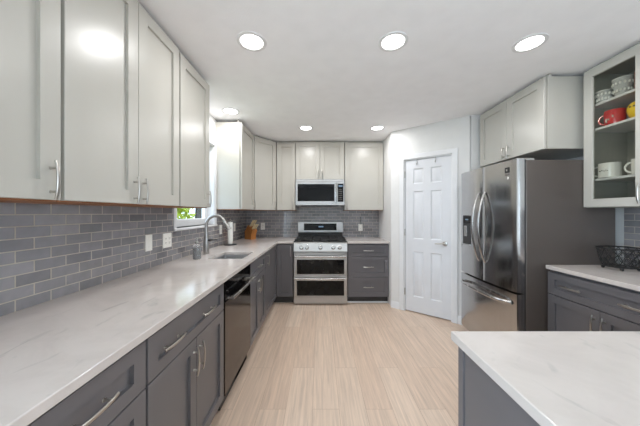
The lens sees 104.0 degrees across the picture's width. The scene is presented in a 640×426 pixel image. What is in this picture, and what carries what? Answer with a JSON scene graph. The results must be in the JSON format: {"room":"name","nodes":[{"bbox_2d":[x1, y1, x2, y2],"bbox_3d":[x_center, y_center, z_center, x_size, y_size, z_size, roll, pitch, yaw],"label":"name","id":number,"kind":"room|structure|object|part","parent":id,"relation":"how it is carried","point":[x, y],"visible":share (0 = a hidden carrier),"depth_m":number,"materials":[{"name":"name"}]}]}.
{"room":"kitchen","nodes":[
{"label":"kitchen","id":0,"kind":"room"},
{"bbox_2d":[0,114,245,316],"bbox_3d":[-1.336,0.091,0.385,0.148,2.467,7.970,0,0,0],"label":"wall","id":1,"kind":"structure","parent":0,"point":[48,252],"depth_m":1.31,"materials":[{"name":"grey tile"}]},
{"bbox_2d":[0,0,60,201],"bbox_3d":[-1.094,-0.591,0.692,0.352,1.098,0.460,0,0,0],"label":"upper cabinet","id":2,"kind":"object","parent":1,"relation":"attached to","point":[30,30],"visible":1,"depth_m":0.83,"materials":[{"name":"grey paint"}]},
{"bbox_3d":[-1.121,-0.045,0.692,0.297,0.005,0.460,0,0,0],"label":"panel","id":3,"kind":"part","parent":2,"relation":"part of","materials":[{"name":"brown wood"}]},
{"bbox_3d":[-0.934,-0.117,0.882,0.032,0.137,0.013,0,0,0],"label":"handle","id":4,"kind":"part","parent":2,"relation":"part of","materials":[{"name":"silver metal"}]},
{"bbox_2d":[4,0,178,206],"bbox_3d":[-1.094,-0.591,1.310,0.352,1.098,0.768,0,0,0],"label":"upper cabinet","id":5,"kind":"object","parent":1,"relation":"attached to","point":[120,69],"visible":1,"depth_m":1.20,"materials":[{"name":"grey paint"}]},
{"bbox_3d":[-1.121,-0.045,1.310,0.297,0.005,0.768,0,0,0],"label":"panel","id":6,"kind":"part","parent":5,"relation":"part of","materials":[{"name":"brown wood"}]},
{"bbox_3d":[-0.960,-0.577,1.119,0.020,1.059,0.378,0,0,0],"label":"door","id":7,"kind":"part","parent":5,"relation":"part of","materials":[{"name":"grey paint"}]},
{"bbox_3d":[-0.934,-0.117,1.278,0.032,0.137,0.013,0,0,0],"label":"handle","id":8,"kind":"part","parent":5,"relation":"part of","materials":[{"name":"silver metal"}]},
{"bbox_3d":[-0.934,-0.117,1.342,0.032,0.137,0.013,0,0,0],"label":"handle","id":9,"kind":"part","parent":5,"relation":"part of","materials":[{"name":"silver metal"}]},
{"bbox_3d":[-0.960,-0.577,1.501,0.020,1.059,0.378,0,0,0],"label":"door","id":10,"kind":"part","parent":5,"relation":"part of","materials":[{"name":"grey paint"}]},
{"bbox_2d":[145,235,151,251],"bbox_3d":[-1.257,0.220,1.838,0.009,0.118,0.072,0,0,0],"label":"wall switch","id":11,"kind":"object","parent":1,"relation":"attached to","point":[148,238],"visible":1,"depth_m":1.83,"materials":[{"name":"white plastic"}]},
{"bbox_2d":[163,233,171,247],"bbox_3d":[-1.257,0.225,2.060,0.008,0.118,0.114,0,0,0],"label":"wall outlet","id":12,"kind":"object","parent":1,"relation":"attached to","point":[167,237],"visible":1,"depth_m":2.06,"materials":[{"name":"white plastic"}]},
{"bbox_2d":[155,51,211,207],"bbox_3d":[-1.094,-0.591,1.927,0.352,1.098,0.455,0,0,0],"label":"upper cabinet","id":13,"kind":"object","parent":1,"relation":"attached to","point":[194,191],"visible":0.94,"depth_m":1.90,"materials":[{"name":"grey paint"}]},
{"bbox_3d":[-1.121,-0.045,1.927,0.297,0.005,0.455,0,0,0],"label":"panel","id":14,"kind":"part","parent":13,"relation":"part of","materials":[{"name":"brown wood"}]},
{"bbox_3d":[-0.960,-0.571,1.927,0.020,1.048,0.446,0,0,0],"label":"door","id":15,"kind":"part","parent":13,"relation":"part of","materials":[{"name":"grey paint"}]},
{"bbox_2d":[174,138,216,230],"bbox_3d":[-1.329,-0.346,2.600,0.161,1.007,0.890,0,0,0],"label":"window","id":16,"kind":"structure","parent":1,"relation":"in","point":[185,224],"depth_m":2.99,"materials":[{"name":"paint"}]},
{"bbox_3d":[-1.367,-0.329,2.600,0.045,0.928,0.776,0,0,0],"label":"sash","id":17,"kind":"part","parent":16,"relation":"part of","materials":[{"name":"paint"}]},
{"bbox_3d":[-1.319,0.146,2.600,0.142,0.022,0.890,0,0,0],"label":"sill","id":18,"kind":"part","parent":16,"relation":"part of","materials":[{"name":"paint"}]},
{"bbox_2d":[216,119,255,209],"bbox_3d":[-1.094,-0.591,3.328,0.352,1.098,0.575,0,0,0],"label":"upper cabinet","id":19,"kind":"object","parent":1,"relation":"attached to","point":[235,142],"visible":0.98,"depth_m":3.04,"materials":[{"name":"grey paint"}]},
{"bbox_3d":[-1.121,-0.045,3.328,0.297,0.005,0.575,0,0,0],"label":"panel","id":20,"kind":"part","parent":19,"relation":"part of","materials":[{"name":"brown wood"}]},
{"bbox_3d":[-0.960,-0.577,3.328,0.020,1.059,0.566,0,0,0],"label":"door","id":21,"kind":"part","parent":19,"relation":"part of","materials":[{"name":"grey paint"}]},
{"bbox_2d":[245,135,278,210],"bbox_3d":[-0.977,-0.591,3.946,0.584,1.098,0.647,0,0,0],"label":"upper cabinet","id":22,"kind":"object","parent":1,"relation":"attached to","point":[265,150],"visible":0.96,"depth_m":3.79,"materials":[{"name":"grey paint"}]},
{"bbox_3d":[-0.981,-0.044,3.947,0.577,0.004,0.644,0,0,0],"label":"panel","id":23,"kind":"part","parent":22,"relation":"part of","materials":[{"name":"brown wood"}]},
{"bbox_3d":[-0.827,-0.581,3.787,0.020,1.070,0.406,0,0,39],"label":"door","id":24,"kind":"part","parent":22,"relation":"part of","materials":[{"name":"grey paint"}]},
{"bbox_2d":[210,302,468,425],"bbox_3d":[0.960,1.375,0.335,4.760,0.100,8.070,0,0,0],"label":"floor","id":25,"kind":"structure","parent":0,"point":[349,364],"depth_m":2.09,"materials":[{"name":"brown wood"}]},
{"bbox_2d":[27,340,145,425],"bbox_3d":[-0.931,0.886,0.682,0.667,0.878,0.455,0,0,0],"label":"base cabinet","id":26,"kind":"object","parent":25,"relation":"on","point":[116,396],"visible":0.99,"depth_m":0.76,"materials":[{"name":"grey paint"}]},
{"bbox_3d":[-0.614,0.546,0.682,0.032,0.013,0.152,0,0,0],"label":"handle","id":27,"kind":"part","parent":26,"relation":"part of","materials":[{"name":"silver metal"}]},
{"bbox_3d":[-0.640,0.783,0.682,0.020,0.292,0.446,0,0,0],"label":"drawer","id":28,"kind":"part","parent":26,"relation":"part of","materials":[{"name":"grey paint"}]},
{"bbox_2d":[144,283,223,425],"bbox_3d":[-0.931,0.886,1.277,0.667,0.878,0.730,0,0,0],"label":"base cabinet","id":29,"kind":"object","parent":25,"relation":"on","point":[185,357],"visible":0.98,"depth_m":1.22,"materials":[{"name":"grey paint"}]},
{"bbox_3d":[-0.640,0.925,1.096,0.020,0.580,0.359,0,0,0],"label":"door","id":30,"kind":"part","parent":29,"relation":"part of","materials":[{"name":"grey paint"}]},
{"bbox_3d":[-0.614,0.545,1.062,0.032,0.013,0.152,0,0,0],"label":"handle","id":31,"kind":"part","parent":29,"relation":"part of","materials":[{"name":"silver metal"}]},
{"bbox_3d":[-0.640,0.545,1.277,0.020,0.168,0.721,0,0,0],"label":"drawer","id":32,"kind":"part","parent":29,"relation":"part of","materials":[{"name":"grey paint"}]},
{"bbox_3d":[-0.614,0.740,1.247,0.032,0.147,0.013,0,0,0],"label":"handle","id":33,"kind":"part","parent":29,"relation":"part of","materials":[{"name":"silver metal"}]},
{"bbox_3d":[-0.614,0.740,1.307,0.032,0.147,0.013,0,0,0],"label":"handle","id":34,"kind":"part","parent":29,"relation":"part of","materials":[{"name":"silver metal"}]},
{"bbox_3d":[-0.614,0.545,1.397,0.032,0.013,0.152,0,0,0],"label":"handle","id":35,"kind":"part","parent":29,"relation":"part of","materials":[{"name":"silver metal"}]},
{"bbox_3d":[-0.640,0.925,1.458,0.020,0.580,0.359,0,0,0],"label":"door","id":36,"kind":"part","parent":29,"relation":"part of","materials":[{"name":"grey paint"}]},
{"bbox_2d":[217,264,254,410],"bbox_3d":[-0.899,0.876,1.951,0.661,0.858,0.602,0,0,0],"label":"dishwasher","id":37,"kind":"object","parent":25,"relation":"on","point":[236,309],"visible":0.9,"depth_m":1.85,"materials":[{"name":"metal"}]},
{"bbox_3d":[-0.667,1.260,1.951,0.015,0.090,0.602,0,0,0],"label":"kick plate","id":38,"kind":"part","parent":37,"relation":"part of","materials":[{"name":"black plastic"}]},
{"bbox_3d":[-0.642,0.900,1.951,0.032,0.620,0.602,0,0,0],"label":"door panel","id":39,"kind":"part","parent":37,"relation":"part of","materials":[{"name":"black metal"}]},
{"bbox_3d":[-0.642,0.519,1.951,0.032,0.132,0.602,0,0,0],"label":"control panel","id":40,"kind":"part","parent":37,"relation":"part of","materials":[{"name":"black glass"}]},
{"bbox_3d":[-0.598,0.570,1.951,0.058,0.022,0.549,0,0,0],"label":"handle","id":41,"kind":"part","parent":37,"relation":"part of","materials":[{"name":"silver metal"}]},
{"bbox_2d":[250,253,264,346],"bbox_3d":[-0.931,0.886,2.576,0.667,0.878,0.634,0,0,0],"label":"base cabinet","id":42,"kind":"object","parent":25,"relation":"on","point":[257,267],"visible":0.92,"depth_m":2.52,"materials":[{"name":"grey paint"}]},
{"bbox_3d":[-0.640,0.925,2.419,0.020,0.580,0.311,0,0,0],"label":"door","id":43,"kind":"part","parent":42,"relation":"part of","materials":[{"name":"grey paint"}]},
{"bbox_3d":[-0.640,0.545,2.576,0.020,0.168,0.625,0,0,0],"label":"drawer","id":44,"kind":"part","parent":42,"relation":"part of","materials":[{"name":"grey paint"}]},
{"bbox_3d":[-0.640,0.925,2.733,0.020,0.580,0.311,0,0,0],"label":"door","id":45,"kind":"part","parent":42,"relation":"part of","materials":[{"name":"grey paint"}]},
{"bbox_2d":[265,243,293,317],"bbox_3d":[-0.830,0.886,3.580,0.871,0.878,1.370,0,0,0],"label":"base cabinet","id":46,"kind":"object","parent":25,"relation":"on","point":[279,260],"visible":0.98,"depth_m":3.63,"materials":[{"name":"grey paint"}]},
{"bbox_2d":[0,237,296,425],"bbox_3d":[-0.826,0.426,1.984,0.886,0.030,4.569,0,0,0],"label":"countertop","id":47,"kind":"structure","parent":46,"relation":"on","point":[49,350],"depth_m":0.92,"materials":[{"name":"white stone"}]},
{"bbox_2d":[193,238,200,259],"bbox_3d":[-1.100,0.316,2.235,0.068,0.189,0.068,0,0,44],"label":"soap dispenser","id":48,"kind":"object","parent":47,"relation":"on","point":[196,247],"visible":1,"depth_m":2.21,"materials":[{"name":"grey glass"}]},
{"bbox_2d":[203,214,230,254],"bbox_3d":[-1.031,0.212,2.494,0.281,0.398,0.062,0,0,6],"label":"faucet","id":49,"kind":"object","parent":47,"relation":"on","point":[206,239],"visible":0.99,"depth_m":2.49,"materials":[{"name":"silver metal"}]},
{"bbox_3d":[-1.047,0.117,2.498,0.217,0.208,0.032,0,0,4],"label":"spout","id":50,"kind":"part","parent":49,"relation":"part of","materials":[{"name":"silver metal"}]},
{"bbox_2d":[224,219,236,245],"bbox_3d":[-1.155,0.244,3.220,0.160,0.333,0.160,0,0,0],"label":"paper towel holder","id":51,"kind":"object","parent":47,"relation":"on","point":[227,244],"visible":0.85,"depth_m":3.16,"materials":[{"name":"metal"}]},
{"bbox_2d":[228,222,232,243],"bbox_3d":[-1.155,0.256,3.220,0.062,0.278,0.062,0,0,0],"label":"paper towel roll","id":52,"kind":"object","parent":51,"relation":"on","point":[230,232],"visible":1,"depth_m":3.19,"materials":[{"name":"white paper"}]},
{"bbox_2d":[215,255,247,258],"bbox_3d":[-0.855,0.529,2.442,0.342,0.174,0.427,0,0,0],"label":"sink","id":53,"kind":"object","parent":47,"relation":"in","point":[222,256],"visible":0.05,"depth_m":2.64,"materials":[{"name":"metal"}]},
{"bbox_2d":[245,225,256,239],"bbox_3d":[-1.082,0.300,3.928,0.177,0.222,0.100,0,0,32],"label":"knife block","id":54,"kind":"object","parent":47,"relation":"on","point":[250,233],"visible":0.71,"depth_m":3.89,"materials":[{"name":"brown wood"}]},
{"bbox_3d":[-0.640,0.838,3.262,0.020,0.755,0.728,0,0,0],"label":"door","id":55,"kind":"part","parent":46,"relation":"part of","materials":[{"name":"grey paint"}]},
{"bbox_3d":[-0.512,0.838,3.640,0.228,0.755,0.020,0,0,0],"label":"door","id":56,"kind":"part","parent":46,"relation":"part of","materials":[{"name":"grey paint"}]},
{"bbox_2d":[294,222,346,303],"bbox_3d":[0.007,0.736,3.891,0.770,1.178,0.728,0,0,0],"label":"range oven","id":57,"kind":"object","parent":25,"relation":"on","point":[320,248],"visible":1,"depth_m":3.59,"materials":[{"name":"silver metal"}]},
{"bbox_3d":[0.007,1.055,3.610,0.770,0.300,0.036,0,0,0],"label":"oven door","id":58,"kind":"part","parent":57,"relation":"part of","materials":[{"name":"silver metal"}]},
{"bbox_3d":[0.007,0.937,3.561,0.731,0.026,0.067,0,0,0],"label":"handle","id":59,"kind":"part","parent":57,"relation":"part of","materials":[{"name":"silver metal"}]},
{"bbox_3d":[0.007,0.737,3.610,0.770,0.327,0.036,0,0,0],"label":"oven door","id":60,"kind":"part","parent":57,"relation":"part of","materials":[{"name":"silver metal"}]},
{"bbox_3d":[0.007,0.620,3.561,0.731,0.026,0.067,0,0,0],"label":"handle","id":61,"kind":"part","parent":57,"relation":"part of","materials":[{"name":"silver metal"}]},
{"bbox_2d":[294,240,346,241],"bbox_3d":[0.007,0.419,3.915,0.770,0.014,0.570,0,0,0],"label":"cooktop","id":62,"kind":"object","parent":57,"relation":"in","point":[295,240],"depth_m":3.63,"materials":[{"name":"black metal"}]},
{"bbox_3d":[0.007,0.493,3.625,0.770,0.133,0.090,0,0,0],"label":"control panel","id":63,"kind":"part","parent":57,"relation":"part of","materials":[{"name":"silver metal"}]},
{"bbox_3d":[0.007,1.258,3.618,0.770,0.097,0.035,0,0,0],"label":"drawer","id":64,"kind":"part","parent":57,"relation":"part of","materials":[{"name":"silver metal"}]},
{"bbox_2d":[347,243,388,302],"bbox_3d":[0.702,0.886,3.933,0.600,0.878,0.670,0,0,0],"label":"base cabinet","id":65,"kind":"object","parent":25,"relation":"on","point":[367,264],"visible":0.99,"depth_m":3.64,"materials":[{"name":"grey paint"}]},
{"bbox_2d":[344,237,388,243],"bbox_3d":[0.700,0.426,3.937,0.606,0.030,0.664,0,0,0],"label":"countertop","id":66,"kind":"structure","parent":65,"relation":"on","point":[350,240],"depth_m":3.74,"materials":[{"name":"white stone"}]},
{"bbox_3d":[0.702,1.316,3.698,0.600,0.018,0.012,0,0,0],"label":"shoe moulding","id":67,"kind":"part","parent":65,"relation":"part of","materials":[{"name":"paint"}]},
{"bbox_3d":[0.702,0.546,3.640,0.591,0.170,0.020,0,0,0],"label":"drawer","id":68,"kind":"part","parent":65,"relation":"part of","materials":[{"name":"grey paint"}]},
{"bbox_3d":[0.702,0.783,3.640,0.591,0.292,0.020,0,0,0],"label":"drawer","id":69,"kind":"part","parent":65,"relation":"part of","materials":[{"name":"grey paint"}]},
{"bbox_3d":[0.702,1.075,3.640,0.591,0.280,0.020,0,0,0],"label":"drawer","id":70,"kind":"part","parent":65,"relation":"part of","materials":[{"name":"grey paint"}]},
{"bbox_2d":[458,347,539,425],"bbox_3d":[1.450,0.886,0.491,1.959,0.878,0.722,0,0,0],"label":"base cabinet","id":71,"kind":"object","parent":25,"relation":"on","point":[481,401],"visible":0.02,"depth_m":0.73,"materials":[{"name":"grey paint"}]},
{"bbox_3d":[0.479,0.886,0.838,0.016,0.878,0.028,0,0,0],"label":"corner post","id":72,"kind":"part","parent":71,"relation":"part of","materials":[{"name":"grey paint"}]},
{"bbox_2d":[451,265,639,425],"bbox_3d":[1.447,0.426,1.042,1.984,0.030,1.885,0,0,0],"label":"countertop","id":73,"kind":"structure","parent":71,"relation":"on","point":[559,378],"depth_m":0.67,"materials":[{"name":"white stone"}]},
{"bbox_2d":[595,245,639,270],"bbox_3d":[2.190,0.330,1.822,0.250,0.159,0.250,0,0,0],"label":"wire basket","id":74,"kind":"object","parent":73,"relation":"on","point":[620,265],"visible":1,"depth_m":1.82,"materials":[{"name":"metal"}]},
{"bbox_2d":[461,158,614,330],"bbox_3d":[1.921,0.440,2.397,0.888,1.771,0.795,0,0,0],"label":"refrigerator","id":75,"kind":"object","parent":25,"relation":"on","point":[520,217],"visible":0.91,"depth_m":2.00,"materials":[{"name":"silver metal"}]},
{"bbox_3d":[1.597,0.102,2.597,0.080,1.083,0.394,0,0,0],"label":"door","id":76,"kind":"part","parent":75,"relation":"part of","materials":[{"name":"silver metal"}]},
{"bbox_3d":[1.519,0.135,2.442,0.084,0.668,0.030,0,0,0],"label":"handle","id":77,"kind":"part","parent":75,"relation":"part of","materials":[{"name":"silver metal"}]},
{"bbox_3d":[1.519,0.135,2.353,0.084,0.668,0.030,0,0,0],"label":"handle","id":78,"kind":"part","parent":75,"relation":"part of","materials":[{"name":"silver metal"}]},
{"bbox_3d":[1.531,0.737,2.397,0.088,0.030,0.709,0,0,0],"label":"handle","id":79,"kind":"part","parent":75,"relation":"part of","materials":[{"name":"silver metal"}]},
{"bbox_3d":[1.597,0.947,2.397,0.080,0.587,0.793,0,0,0],"label":"freezer drawer","id":80,"kind":"part","parent":75,"relation":"part of","materials":[{"name":"silver metal"}]},
{"bbox_3d":[1.597,0.102,2.198,0.080,1.083,0.394,0,0,0],"label":"door","id":81,"kind":"part","parent":75,"relation":"part of","materials":[{"name":"silver metal"}]},
{"bbox_2d":[548,270,639,330],"bbox_3d":[2.103,0.886,1.610,0.664,0.878,0.750,0,0,0],"label":"base cabinet","id":82,"kind":"object","parent":25,"relation":"on","point":[575,303],"visible":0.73,"depth_m":1.69,"materials":[{"name":"grey paint"}]},
{"bbox_3d":[1.787,0.545,1.790,0.032,0.013,0.152,0,0,0],"label":"handle","id":83,"kind":"part","parent":82,"relation":"part of","materials":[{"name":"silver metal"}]},
{"bbox_3d":[1.813,0.925,1.796,0.020,0.580,0.369,0,0,0],"label":"door","id":84,"kind":"part","parent":82,"relation":"part of","materials":[{"name":"grey paint"}]},
{"bbox_3d":[1.787,0.740,1.640,0.032,0.147,0.013,0,0,0],"label":"handle","id":85,"kind":"part","parent":82,"relation":"part of","materials":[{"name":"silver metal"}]},
{"bbox_3d":[1.787,0.740,1.580,0.032,0.147,0.013,0,0,0],"label":"handle","id":86,"kind":"part","parent":82,"relation":"part of","materials":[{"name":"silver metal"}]},
{"bbox_3d":[1.813,0.925,1.424,0.020,0.580,0.369,0,0,0],"label":"door","id":87,"kind":"part","parent":82,"relation":"part of","materials":[{"name":"grey paint"}]},
{"bbox_3d":[1.787,0.545,1.423,0.032,0.013,0.152,0,0,0],"label":"handle","id":88,"kind":"part","parent":82,"relation":"part of","materials":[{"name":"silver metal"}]},
{"bbox_2d":[379,133,390,305],"bbox_3d":[1.050,0.091,3.905,0.090,2.467,0.730,0,0,0],"label":"wall","id":89,"kind":"structure","parent":0,"point":[385,214],"depth_m":3.72,"materials":[{"name":"paint"}]},
{"bbox_2d":[137,0,639,142],"bbox_3d":[0.960,-1.192,0.335,4.760,0.100,8.070,0,0,0],"label":"ceiling","id":90,"kind":"structure","parent":0,"point":[322,66],"depth_m":1.78,"materials":[{"name":"paint"}]},
{"bbox_2d":[221,107,239,114],"bbox_3d":[-1.000,-1.138,2.800,0.196,0.006,0.196,0,0,0],"label":"recessed light","id":91,"kind":"object","parent":90,"relation":"in","point":[232,111],"visible":1,"depth_m":2.80,"materials":[{"name":"paint"}]},
{"bbox_2d":[236,31,266,51],"bbox_3d":[-0.455,-1.138,1.667,0.196,0.006,0.196,0,0,0],"label":"recessed light","id":92,"kind":"object","parent":90,"relation":"in","point":[248,40],"visible":1,"depth_m":1.66,"materials":[{"name":"paint"}]},
{"bbox_2d":[299,125,312,130],"bbox_3d":[-0.190,-1.138,3.355,0.196,0.006,0.196,0,0,0],"label":"recessed light","id":93,"kind":"object","parent":90,"relation":"in","point":[304,127],"visible":1,"depth_m":3.35,"materials":[{"name":"paint"}]},
{"bbox_2d":[370,125,384,130],"bbox_3d":[0.768,-1.138,3.355,0.196,0.006,0.196,0,0,0],"label":"recessed light","id":94,"kind":"object","parent":90,"relation":"in","point":[378,127],"visible":1,"depth_m":3.35,"materials":[{"name":"paint"}]},
{"bbox_2d":[378,31,408,51],"bbox_3d":[0.487,-1.138,1.667,0.196,0.006,0.196,0,0,0],"label":"recessed light","id":95,"kind":"object","parent":90,"relation":"in","point":[396,40],"visible":1,"depth_m":1.66,"materials":[{"name":"paint"}]},
{"bbox_2d":[511,33,548,52],"bbox_3d":[1.408,-1.138,1.680,0.196,0.006,0.196,0,0,0],"label":"recessed light","id":96,"kind":"object","parent":90,"relation":"in","point":[528,43],"visible":1,"depth_m":1.67,"materials":[{"name":"paint"}]},
{"bbox_2d":[391,115,469,315],"bbox_3d":[1.404,0.091,3.255,0.955,2.467,0.090,0,0,39],"label":"wall","id":97,"kind":"structure","parent":0,"point":[451,133],"depth_m":3.25,"materials":[{"name":"paint"}]},
{"bbox_2d":[391,300,398,308],"bbox_3d":[1.047,1.278,3.477,0.119,0.095,0.014,0,0,39],"label":"baseboard","id":98,"kind":"structure","parent":97,"relation":"attached to","point":[394,304],"depth_m":3.48,"materials":[{"name":"paint"}]},
{"bbox_2d":[404,155,450,319],"bbox_3d":[1.369,0.303,3.220,0.570,2.015,0.094,0,0,39],"label":"door","id":99,"kind":"structure","parent":97,"relation":"in","point":[427,231],"depth_m":3.21,"materials":[{"name":"paint"}]},
{"bbox_2d":[399,148,457,323],"bbox_3d":[1.399,0.272,3.248,0.714,2.107,0.108,0,0,39],"label":"trim","id":100,"kind":"structure","parent":97,"relation":"attached to","point":[453,152],"depth_m":3.04,"materials":[{"name":"paint"}]},
{"bbox_2d":[470,115,482,170],"bbox_3d":[2.104,0.091,2.964,0.673,2.467,0.090,0,0,0],"label":"wall","id":101,"kind":"structure","parent":0,"point":[474,119],"depth_m":2.92,"materials":[{"name":"paint"}]},
{"bbox_2d":[568,156,639,266],"bbox_3d":[2.486,0.091,2.035,0.108,2.467,4.470,0,0,0],"label":"wall","id":102,"kind":"structure","parent":0,"point":[631,215],"depth_m":1.98,"materials":[{"name":"grey tile"}]},
{"bbox_2d":[480,73,583,166],"bbox_3d":[2.119,-0.834,2.457,0.637,0.613,0.830,0,0,0],"label":"upper cabinet","id":103,"kind":"object","parent":102,"relation":"attached to","point":[544,120],"visible":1,"depth_m":2.15,"materials":[{"name":"grey paint"}]},
{"bbox_3d":[1.843,-0.822,2.663,0.020,0.587,0.409,0,0,0],"label":"door","id":104,"kind":"part","parent":103,"relation":"part of","materials":[{"name":"grey paint"}]},
{"bbox_3d":[1.843,-0.822,2.251,0.020,0.587,0.409,0,0,0],"label":"door","id":105,"kind":"part","parent":103,"relation":"part of","materials":[{"name":"grey paint"}]},
{"bbox_2d":[584,43,639,207],"bbox_3d":[2.253,-0.591,1.799,0.371,1.098,0.392,0,0,0],"label":"upper cabinet","id":106,"kind":"object","parent":102,"relation":"attached to","point":[619,141],"visible":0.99,"depth_m":1.94,"materials":[{"name":"grey paint"}]},
{"bbox_2d":[595,88,612,102],"bbox_3d":[2.185,-0.888,1.922,0.104,0.089,0.101,0,0,0],"label":"glass cup","id":107,"kind":"object","parent":106,"relation":"on","point":[602,95],"visible":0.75,"depth_m":1.90,"materials":[{"name":"white"}]},
{"bbox_2d":[595,162,622,178],"bbox_3d":[2.176,-0.320,1.890,0.143,0.110,0.122,0,0,29],"label":"mug","id":108,"kind":"object","parent":106,"relation":"on","point":[610,169],"visible":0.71,"depth_m":1.85,"materials":[{"name":"white ceramic"}]},
{"bbox_2d":[598,107,626,125],"bbox_3d":[2.182,-0.706,1.857,0.121,0.105,0.119,0,0,20],"label":"mug","id":109,"kind":"object","parent":106,"relation":"on","point":[615,115],"visible":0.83,"depth_m":1.82,"materials":[{"name":"red ceramic"}]},
{"bbox_2d":[595,89,634,107],"bbox_3d":[2.281,-0.835,1.799,0.297,0.016,0.356,0,0,0],"label":"shelf","id":110,"kind":"object","parent":106,"relation":"attached to","point":[624,99],"depth_m":1.85,"materials":[{"name":"paint"}]},
{"bbox_2d":[595,117,634,131],"bbox_3d":[2.281,-0.645,1.799,0.297,0.016,0.356,0,0,0],"label":"shelf","id":111,"kind":"object","parent":106,"relation":"attached to","point":[627,125],"depth_m":1.86,"materials":[{"name":"paint"}]},
{"bbox_2d":[595,174,634,181],"bbox_3d":[2.281,-0.256,1.799,0.297,0.016,0.356,0,0,0],"label":"shelf","id":112,"kind":"object","parent":106,"relation":"attached to","point":[625,178],"depth_m":1.85,"materials":[{"name":"paint"}]},
{"bbox_2d":[611,74,633,95],"bbox_3d":[2.185,-0.906,1.803,0.113,0.126,0.110,0,0,0],"label":"glass cup","id":113,"kind":"object","parent":106,"relation":"on","point":[622,84],"visible":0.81,"depth_m":1.77,"materials":[{"name":"white"}]},
{"bbox_2d":[624,159,634,173],"bbox_3d":[2.187,-0.317,1.707,0.096,0.105,0.114,0,0,10],"label":"mug","id":114,"kind":"object","parent":106,"relation":"on","point":[632,162],"visible":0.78,"depth_m":1.72,"materials":[{"name":"white ceramic"}]},
{"bbox_3d":[2.159,-0.317,1.753,0.009,0.080,0.038,0,0,-25],"label":"handle","id":115,"kind":"part","parent":114,"relation":"part of","materials":[{"name":"white ceramic"}]},
{"bbox_2d":[626,101,634,117],"bbox_3d":[2.183,-0.709,1.712,0.115,0.110,0.112,0,0,0],"label":"mug","id":116,"kind":"object","parent":106,"relation":"on","point":[630,111],"visible":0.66,"depth_m":1.72,"materials":[{"name":"yellow ceramic"}]},
{"bbox_3d":[2.084,-0.130,1.635,0.032,0.137,0.013,0,0,0],"label":"handle","id":117,"kind":"part","parent":106,"relation":"part of","materials":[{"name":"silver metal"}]},
{"bbox_3d":[0.635,0.091,4.320,3.810,2.467,0.100,0,0,0],"label":"wall","id":118,"kind":"structure","parent":0,"visible":0},
{"bbox_2d":[246,206,378,236],"bbox_3d":[-0.129,0.147,4.266,2.266,0.525,0.008,0,0,0],"label":"wall","id":119,"kind":"structure","parent":118,"relation":"attached to","point":[277,223],"depth_m":4.26,"materials":[{"name":"grey tile"}]},
{"bbox_2d":[277,141,296,210],"bbox_3d":[-0.538,-0.591,4.088,0.296,1.098,0.360,0,0,0],"label":"upper cabinet","id":120,"kind":"object","parent":119,"relation":"attached to","point":[286,150],"visible":0.99,"depth_m":3.95,"materials":[{"name":"grey paint"}]},
{"bbox_2d":[343,141,382,210],"bbox_3d":[0.695,-0.591,4.088,0.612,1.098,0.360,0,0,0],"label":"upper cabinet","id":121,"kind":"object","parent":119,"relation":"attached to","point":[363,160],"visible":1,"depth_m":3.95,"materials":[{"name":"grey paint"}]},
{"bbox_3d":[0.695,-0.045,4.115,0.612,0.005,0.305,0,0,0],"label":"panel","id":122,"kind":"part","parent":121,"relation":"part of","materials":[{"name":"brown wood"}]},
{"bbox_2d":[296,141,343,178],"bbox_3d":[-0.001,-0.836,4.088,0.774,0.608,0.360,0,0,0],"label":"upper cabinet","id":123,"kind":"object","parent":118,"relation":"attached to","point":[314,159],"visible":0.98,"depth_m":3.95,"materials":[{"name":"grey paint"}]},
{"bbox_3d":[-0.193,-0.824,3.950,0.381,0.582,0.020,0,0,0],"label":"door","id":124,"kind":"part","parent":123,"relation":"part of","materials":[{"name":"grey paint"}]},
{"bbox_2d":[296,179,343,205],"bbox_3d":[0.000,-0.320,4.045,0.760,0.409,0.429,0,0,0],"label":"microwave","id":125,"kind":"object","parent":123,"relation":"attached to","point":[309,192],"visible":1,"depth_m":3.88,"materials":[{"name":"silver metal"}]},
{"bbox_3d":[0.243,-0.310,3.857,0.024,0.301,0.051,0,0,0],"label":"handle","id":126,"kind":"part","parent":125,"relation":"part of","materials":[{"name":"silver metal"}]},
{"bbox_3d":[0.191,-0.824,3.950,0.381,0.582,0.020,0,0,0],"label":"door","id":127,"kind":"part","parent":123,"relation":"part of","materials":[{"name":"grey paint"}]},
{"label":"outside","id":128,"kind":"structure","parent":0,"visible":0},
{"bbox_3d":[-15.785,1.725,17.000,28.430,0.200,46.000,0,0,0],"label":"ground","id":129,"kind":"structure","parent":128,"visible":0},
{"bbox_2d":[177,208,195,218],"bbox_3d":[-3.206,0.342,4.701,1.539,2.576,1.801,0,0,0],"label":"shrub","id":130,"kind":"object","parent":129,"relation":"on","point":[180,211],"visible":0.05,"depth_m":4.87,"materials":[{"name":"green plant"}]},
{"bbox_2d":[195,208,201,217],"bbox_3d":[-3.593,-1.261,7.508,3.266,5.781,3.263,0,0,0],"label":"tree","id":131,"kind":"object","parent":129,"relation":"on","point":[198,211],"visible":0.02,"depth_m":7.42,"materials":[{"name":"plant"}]}
]}

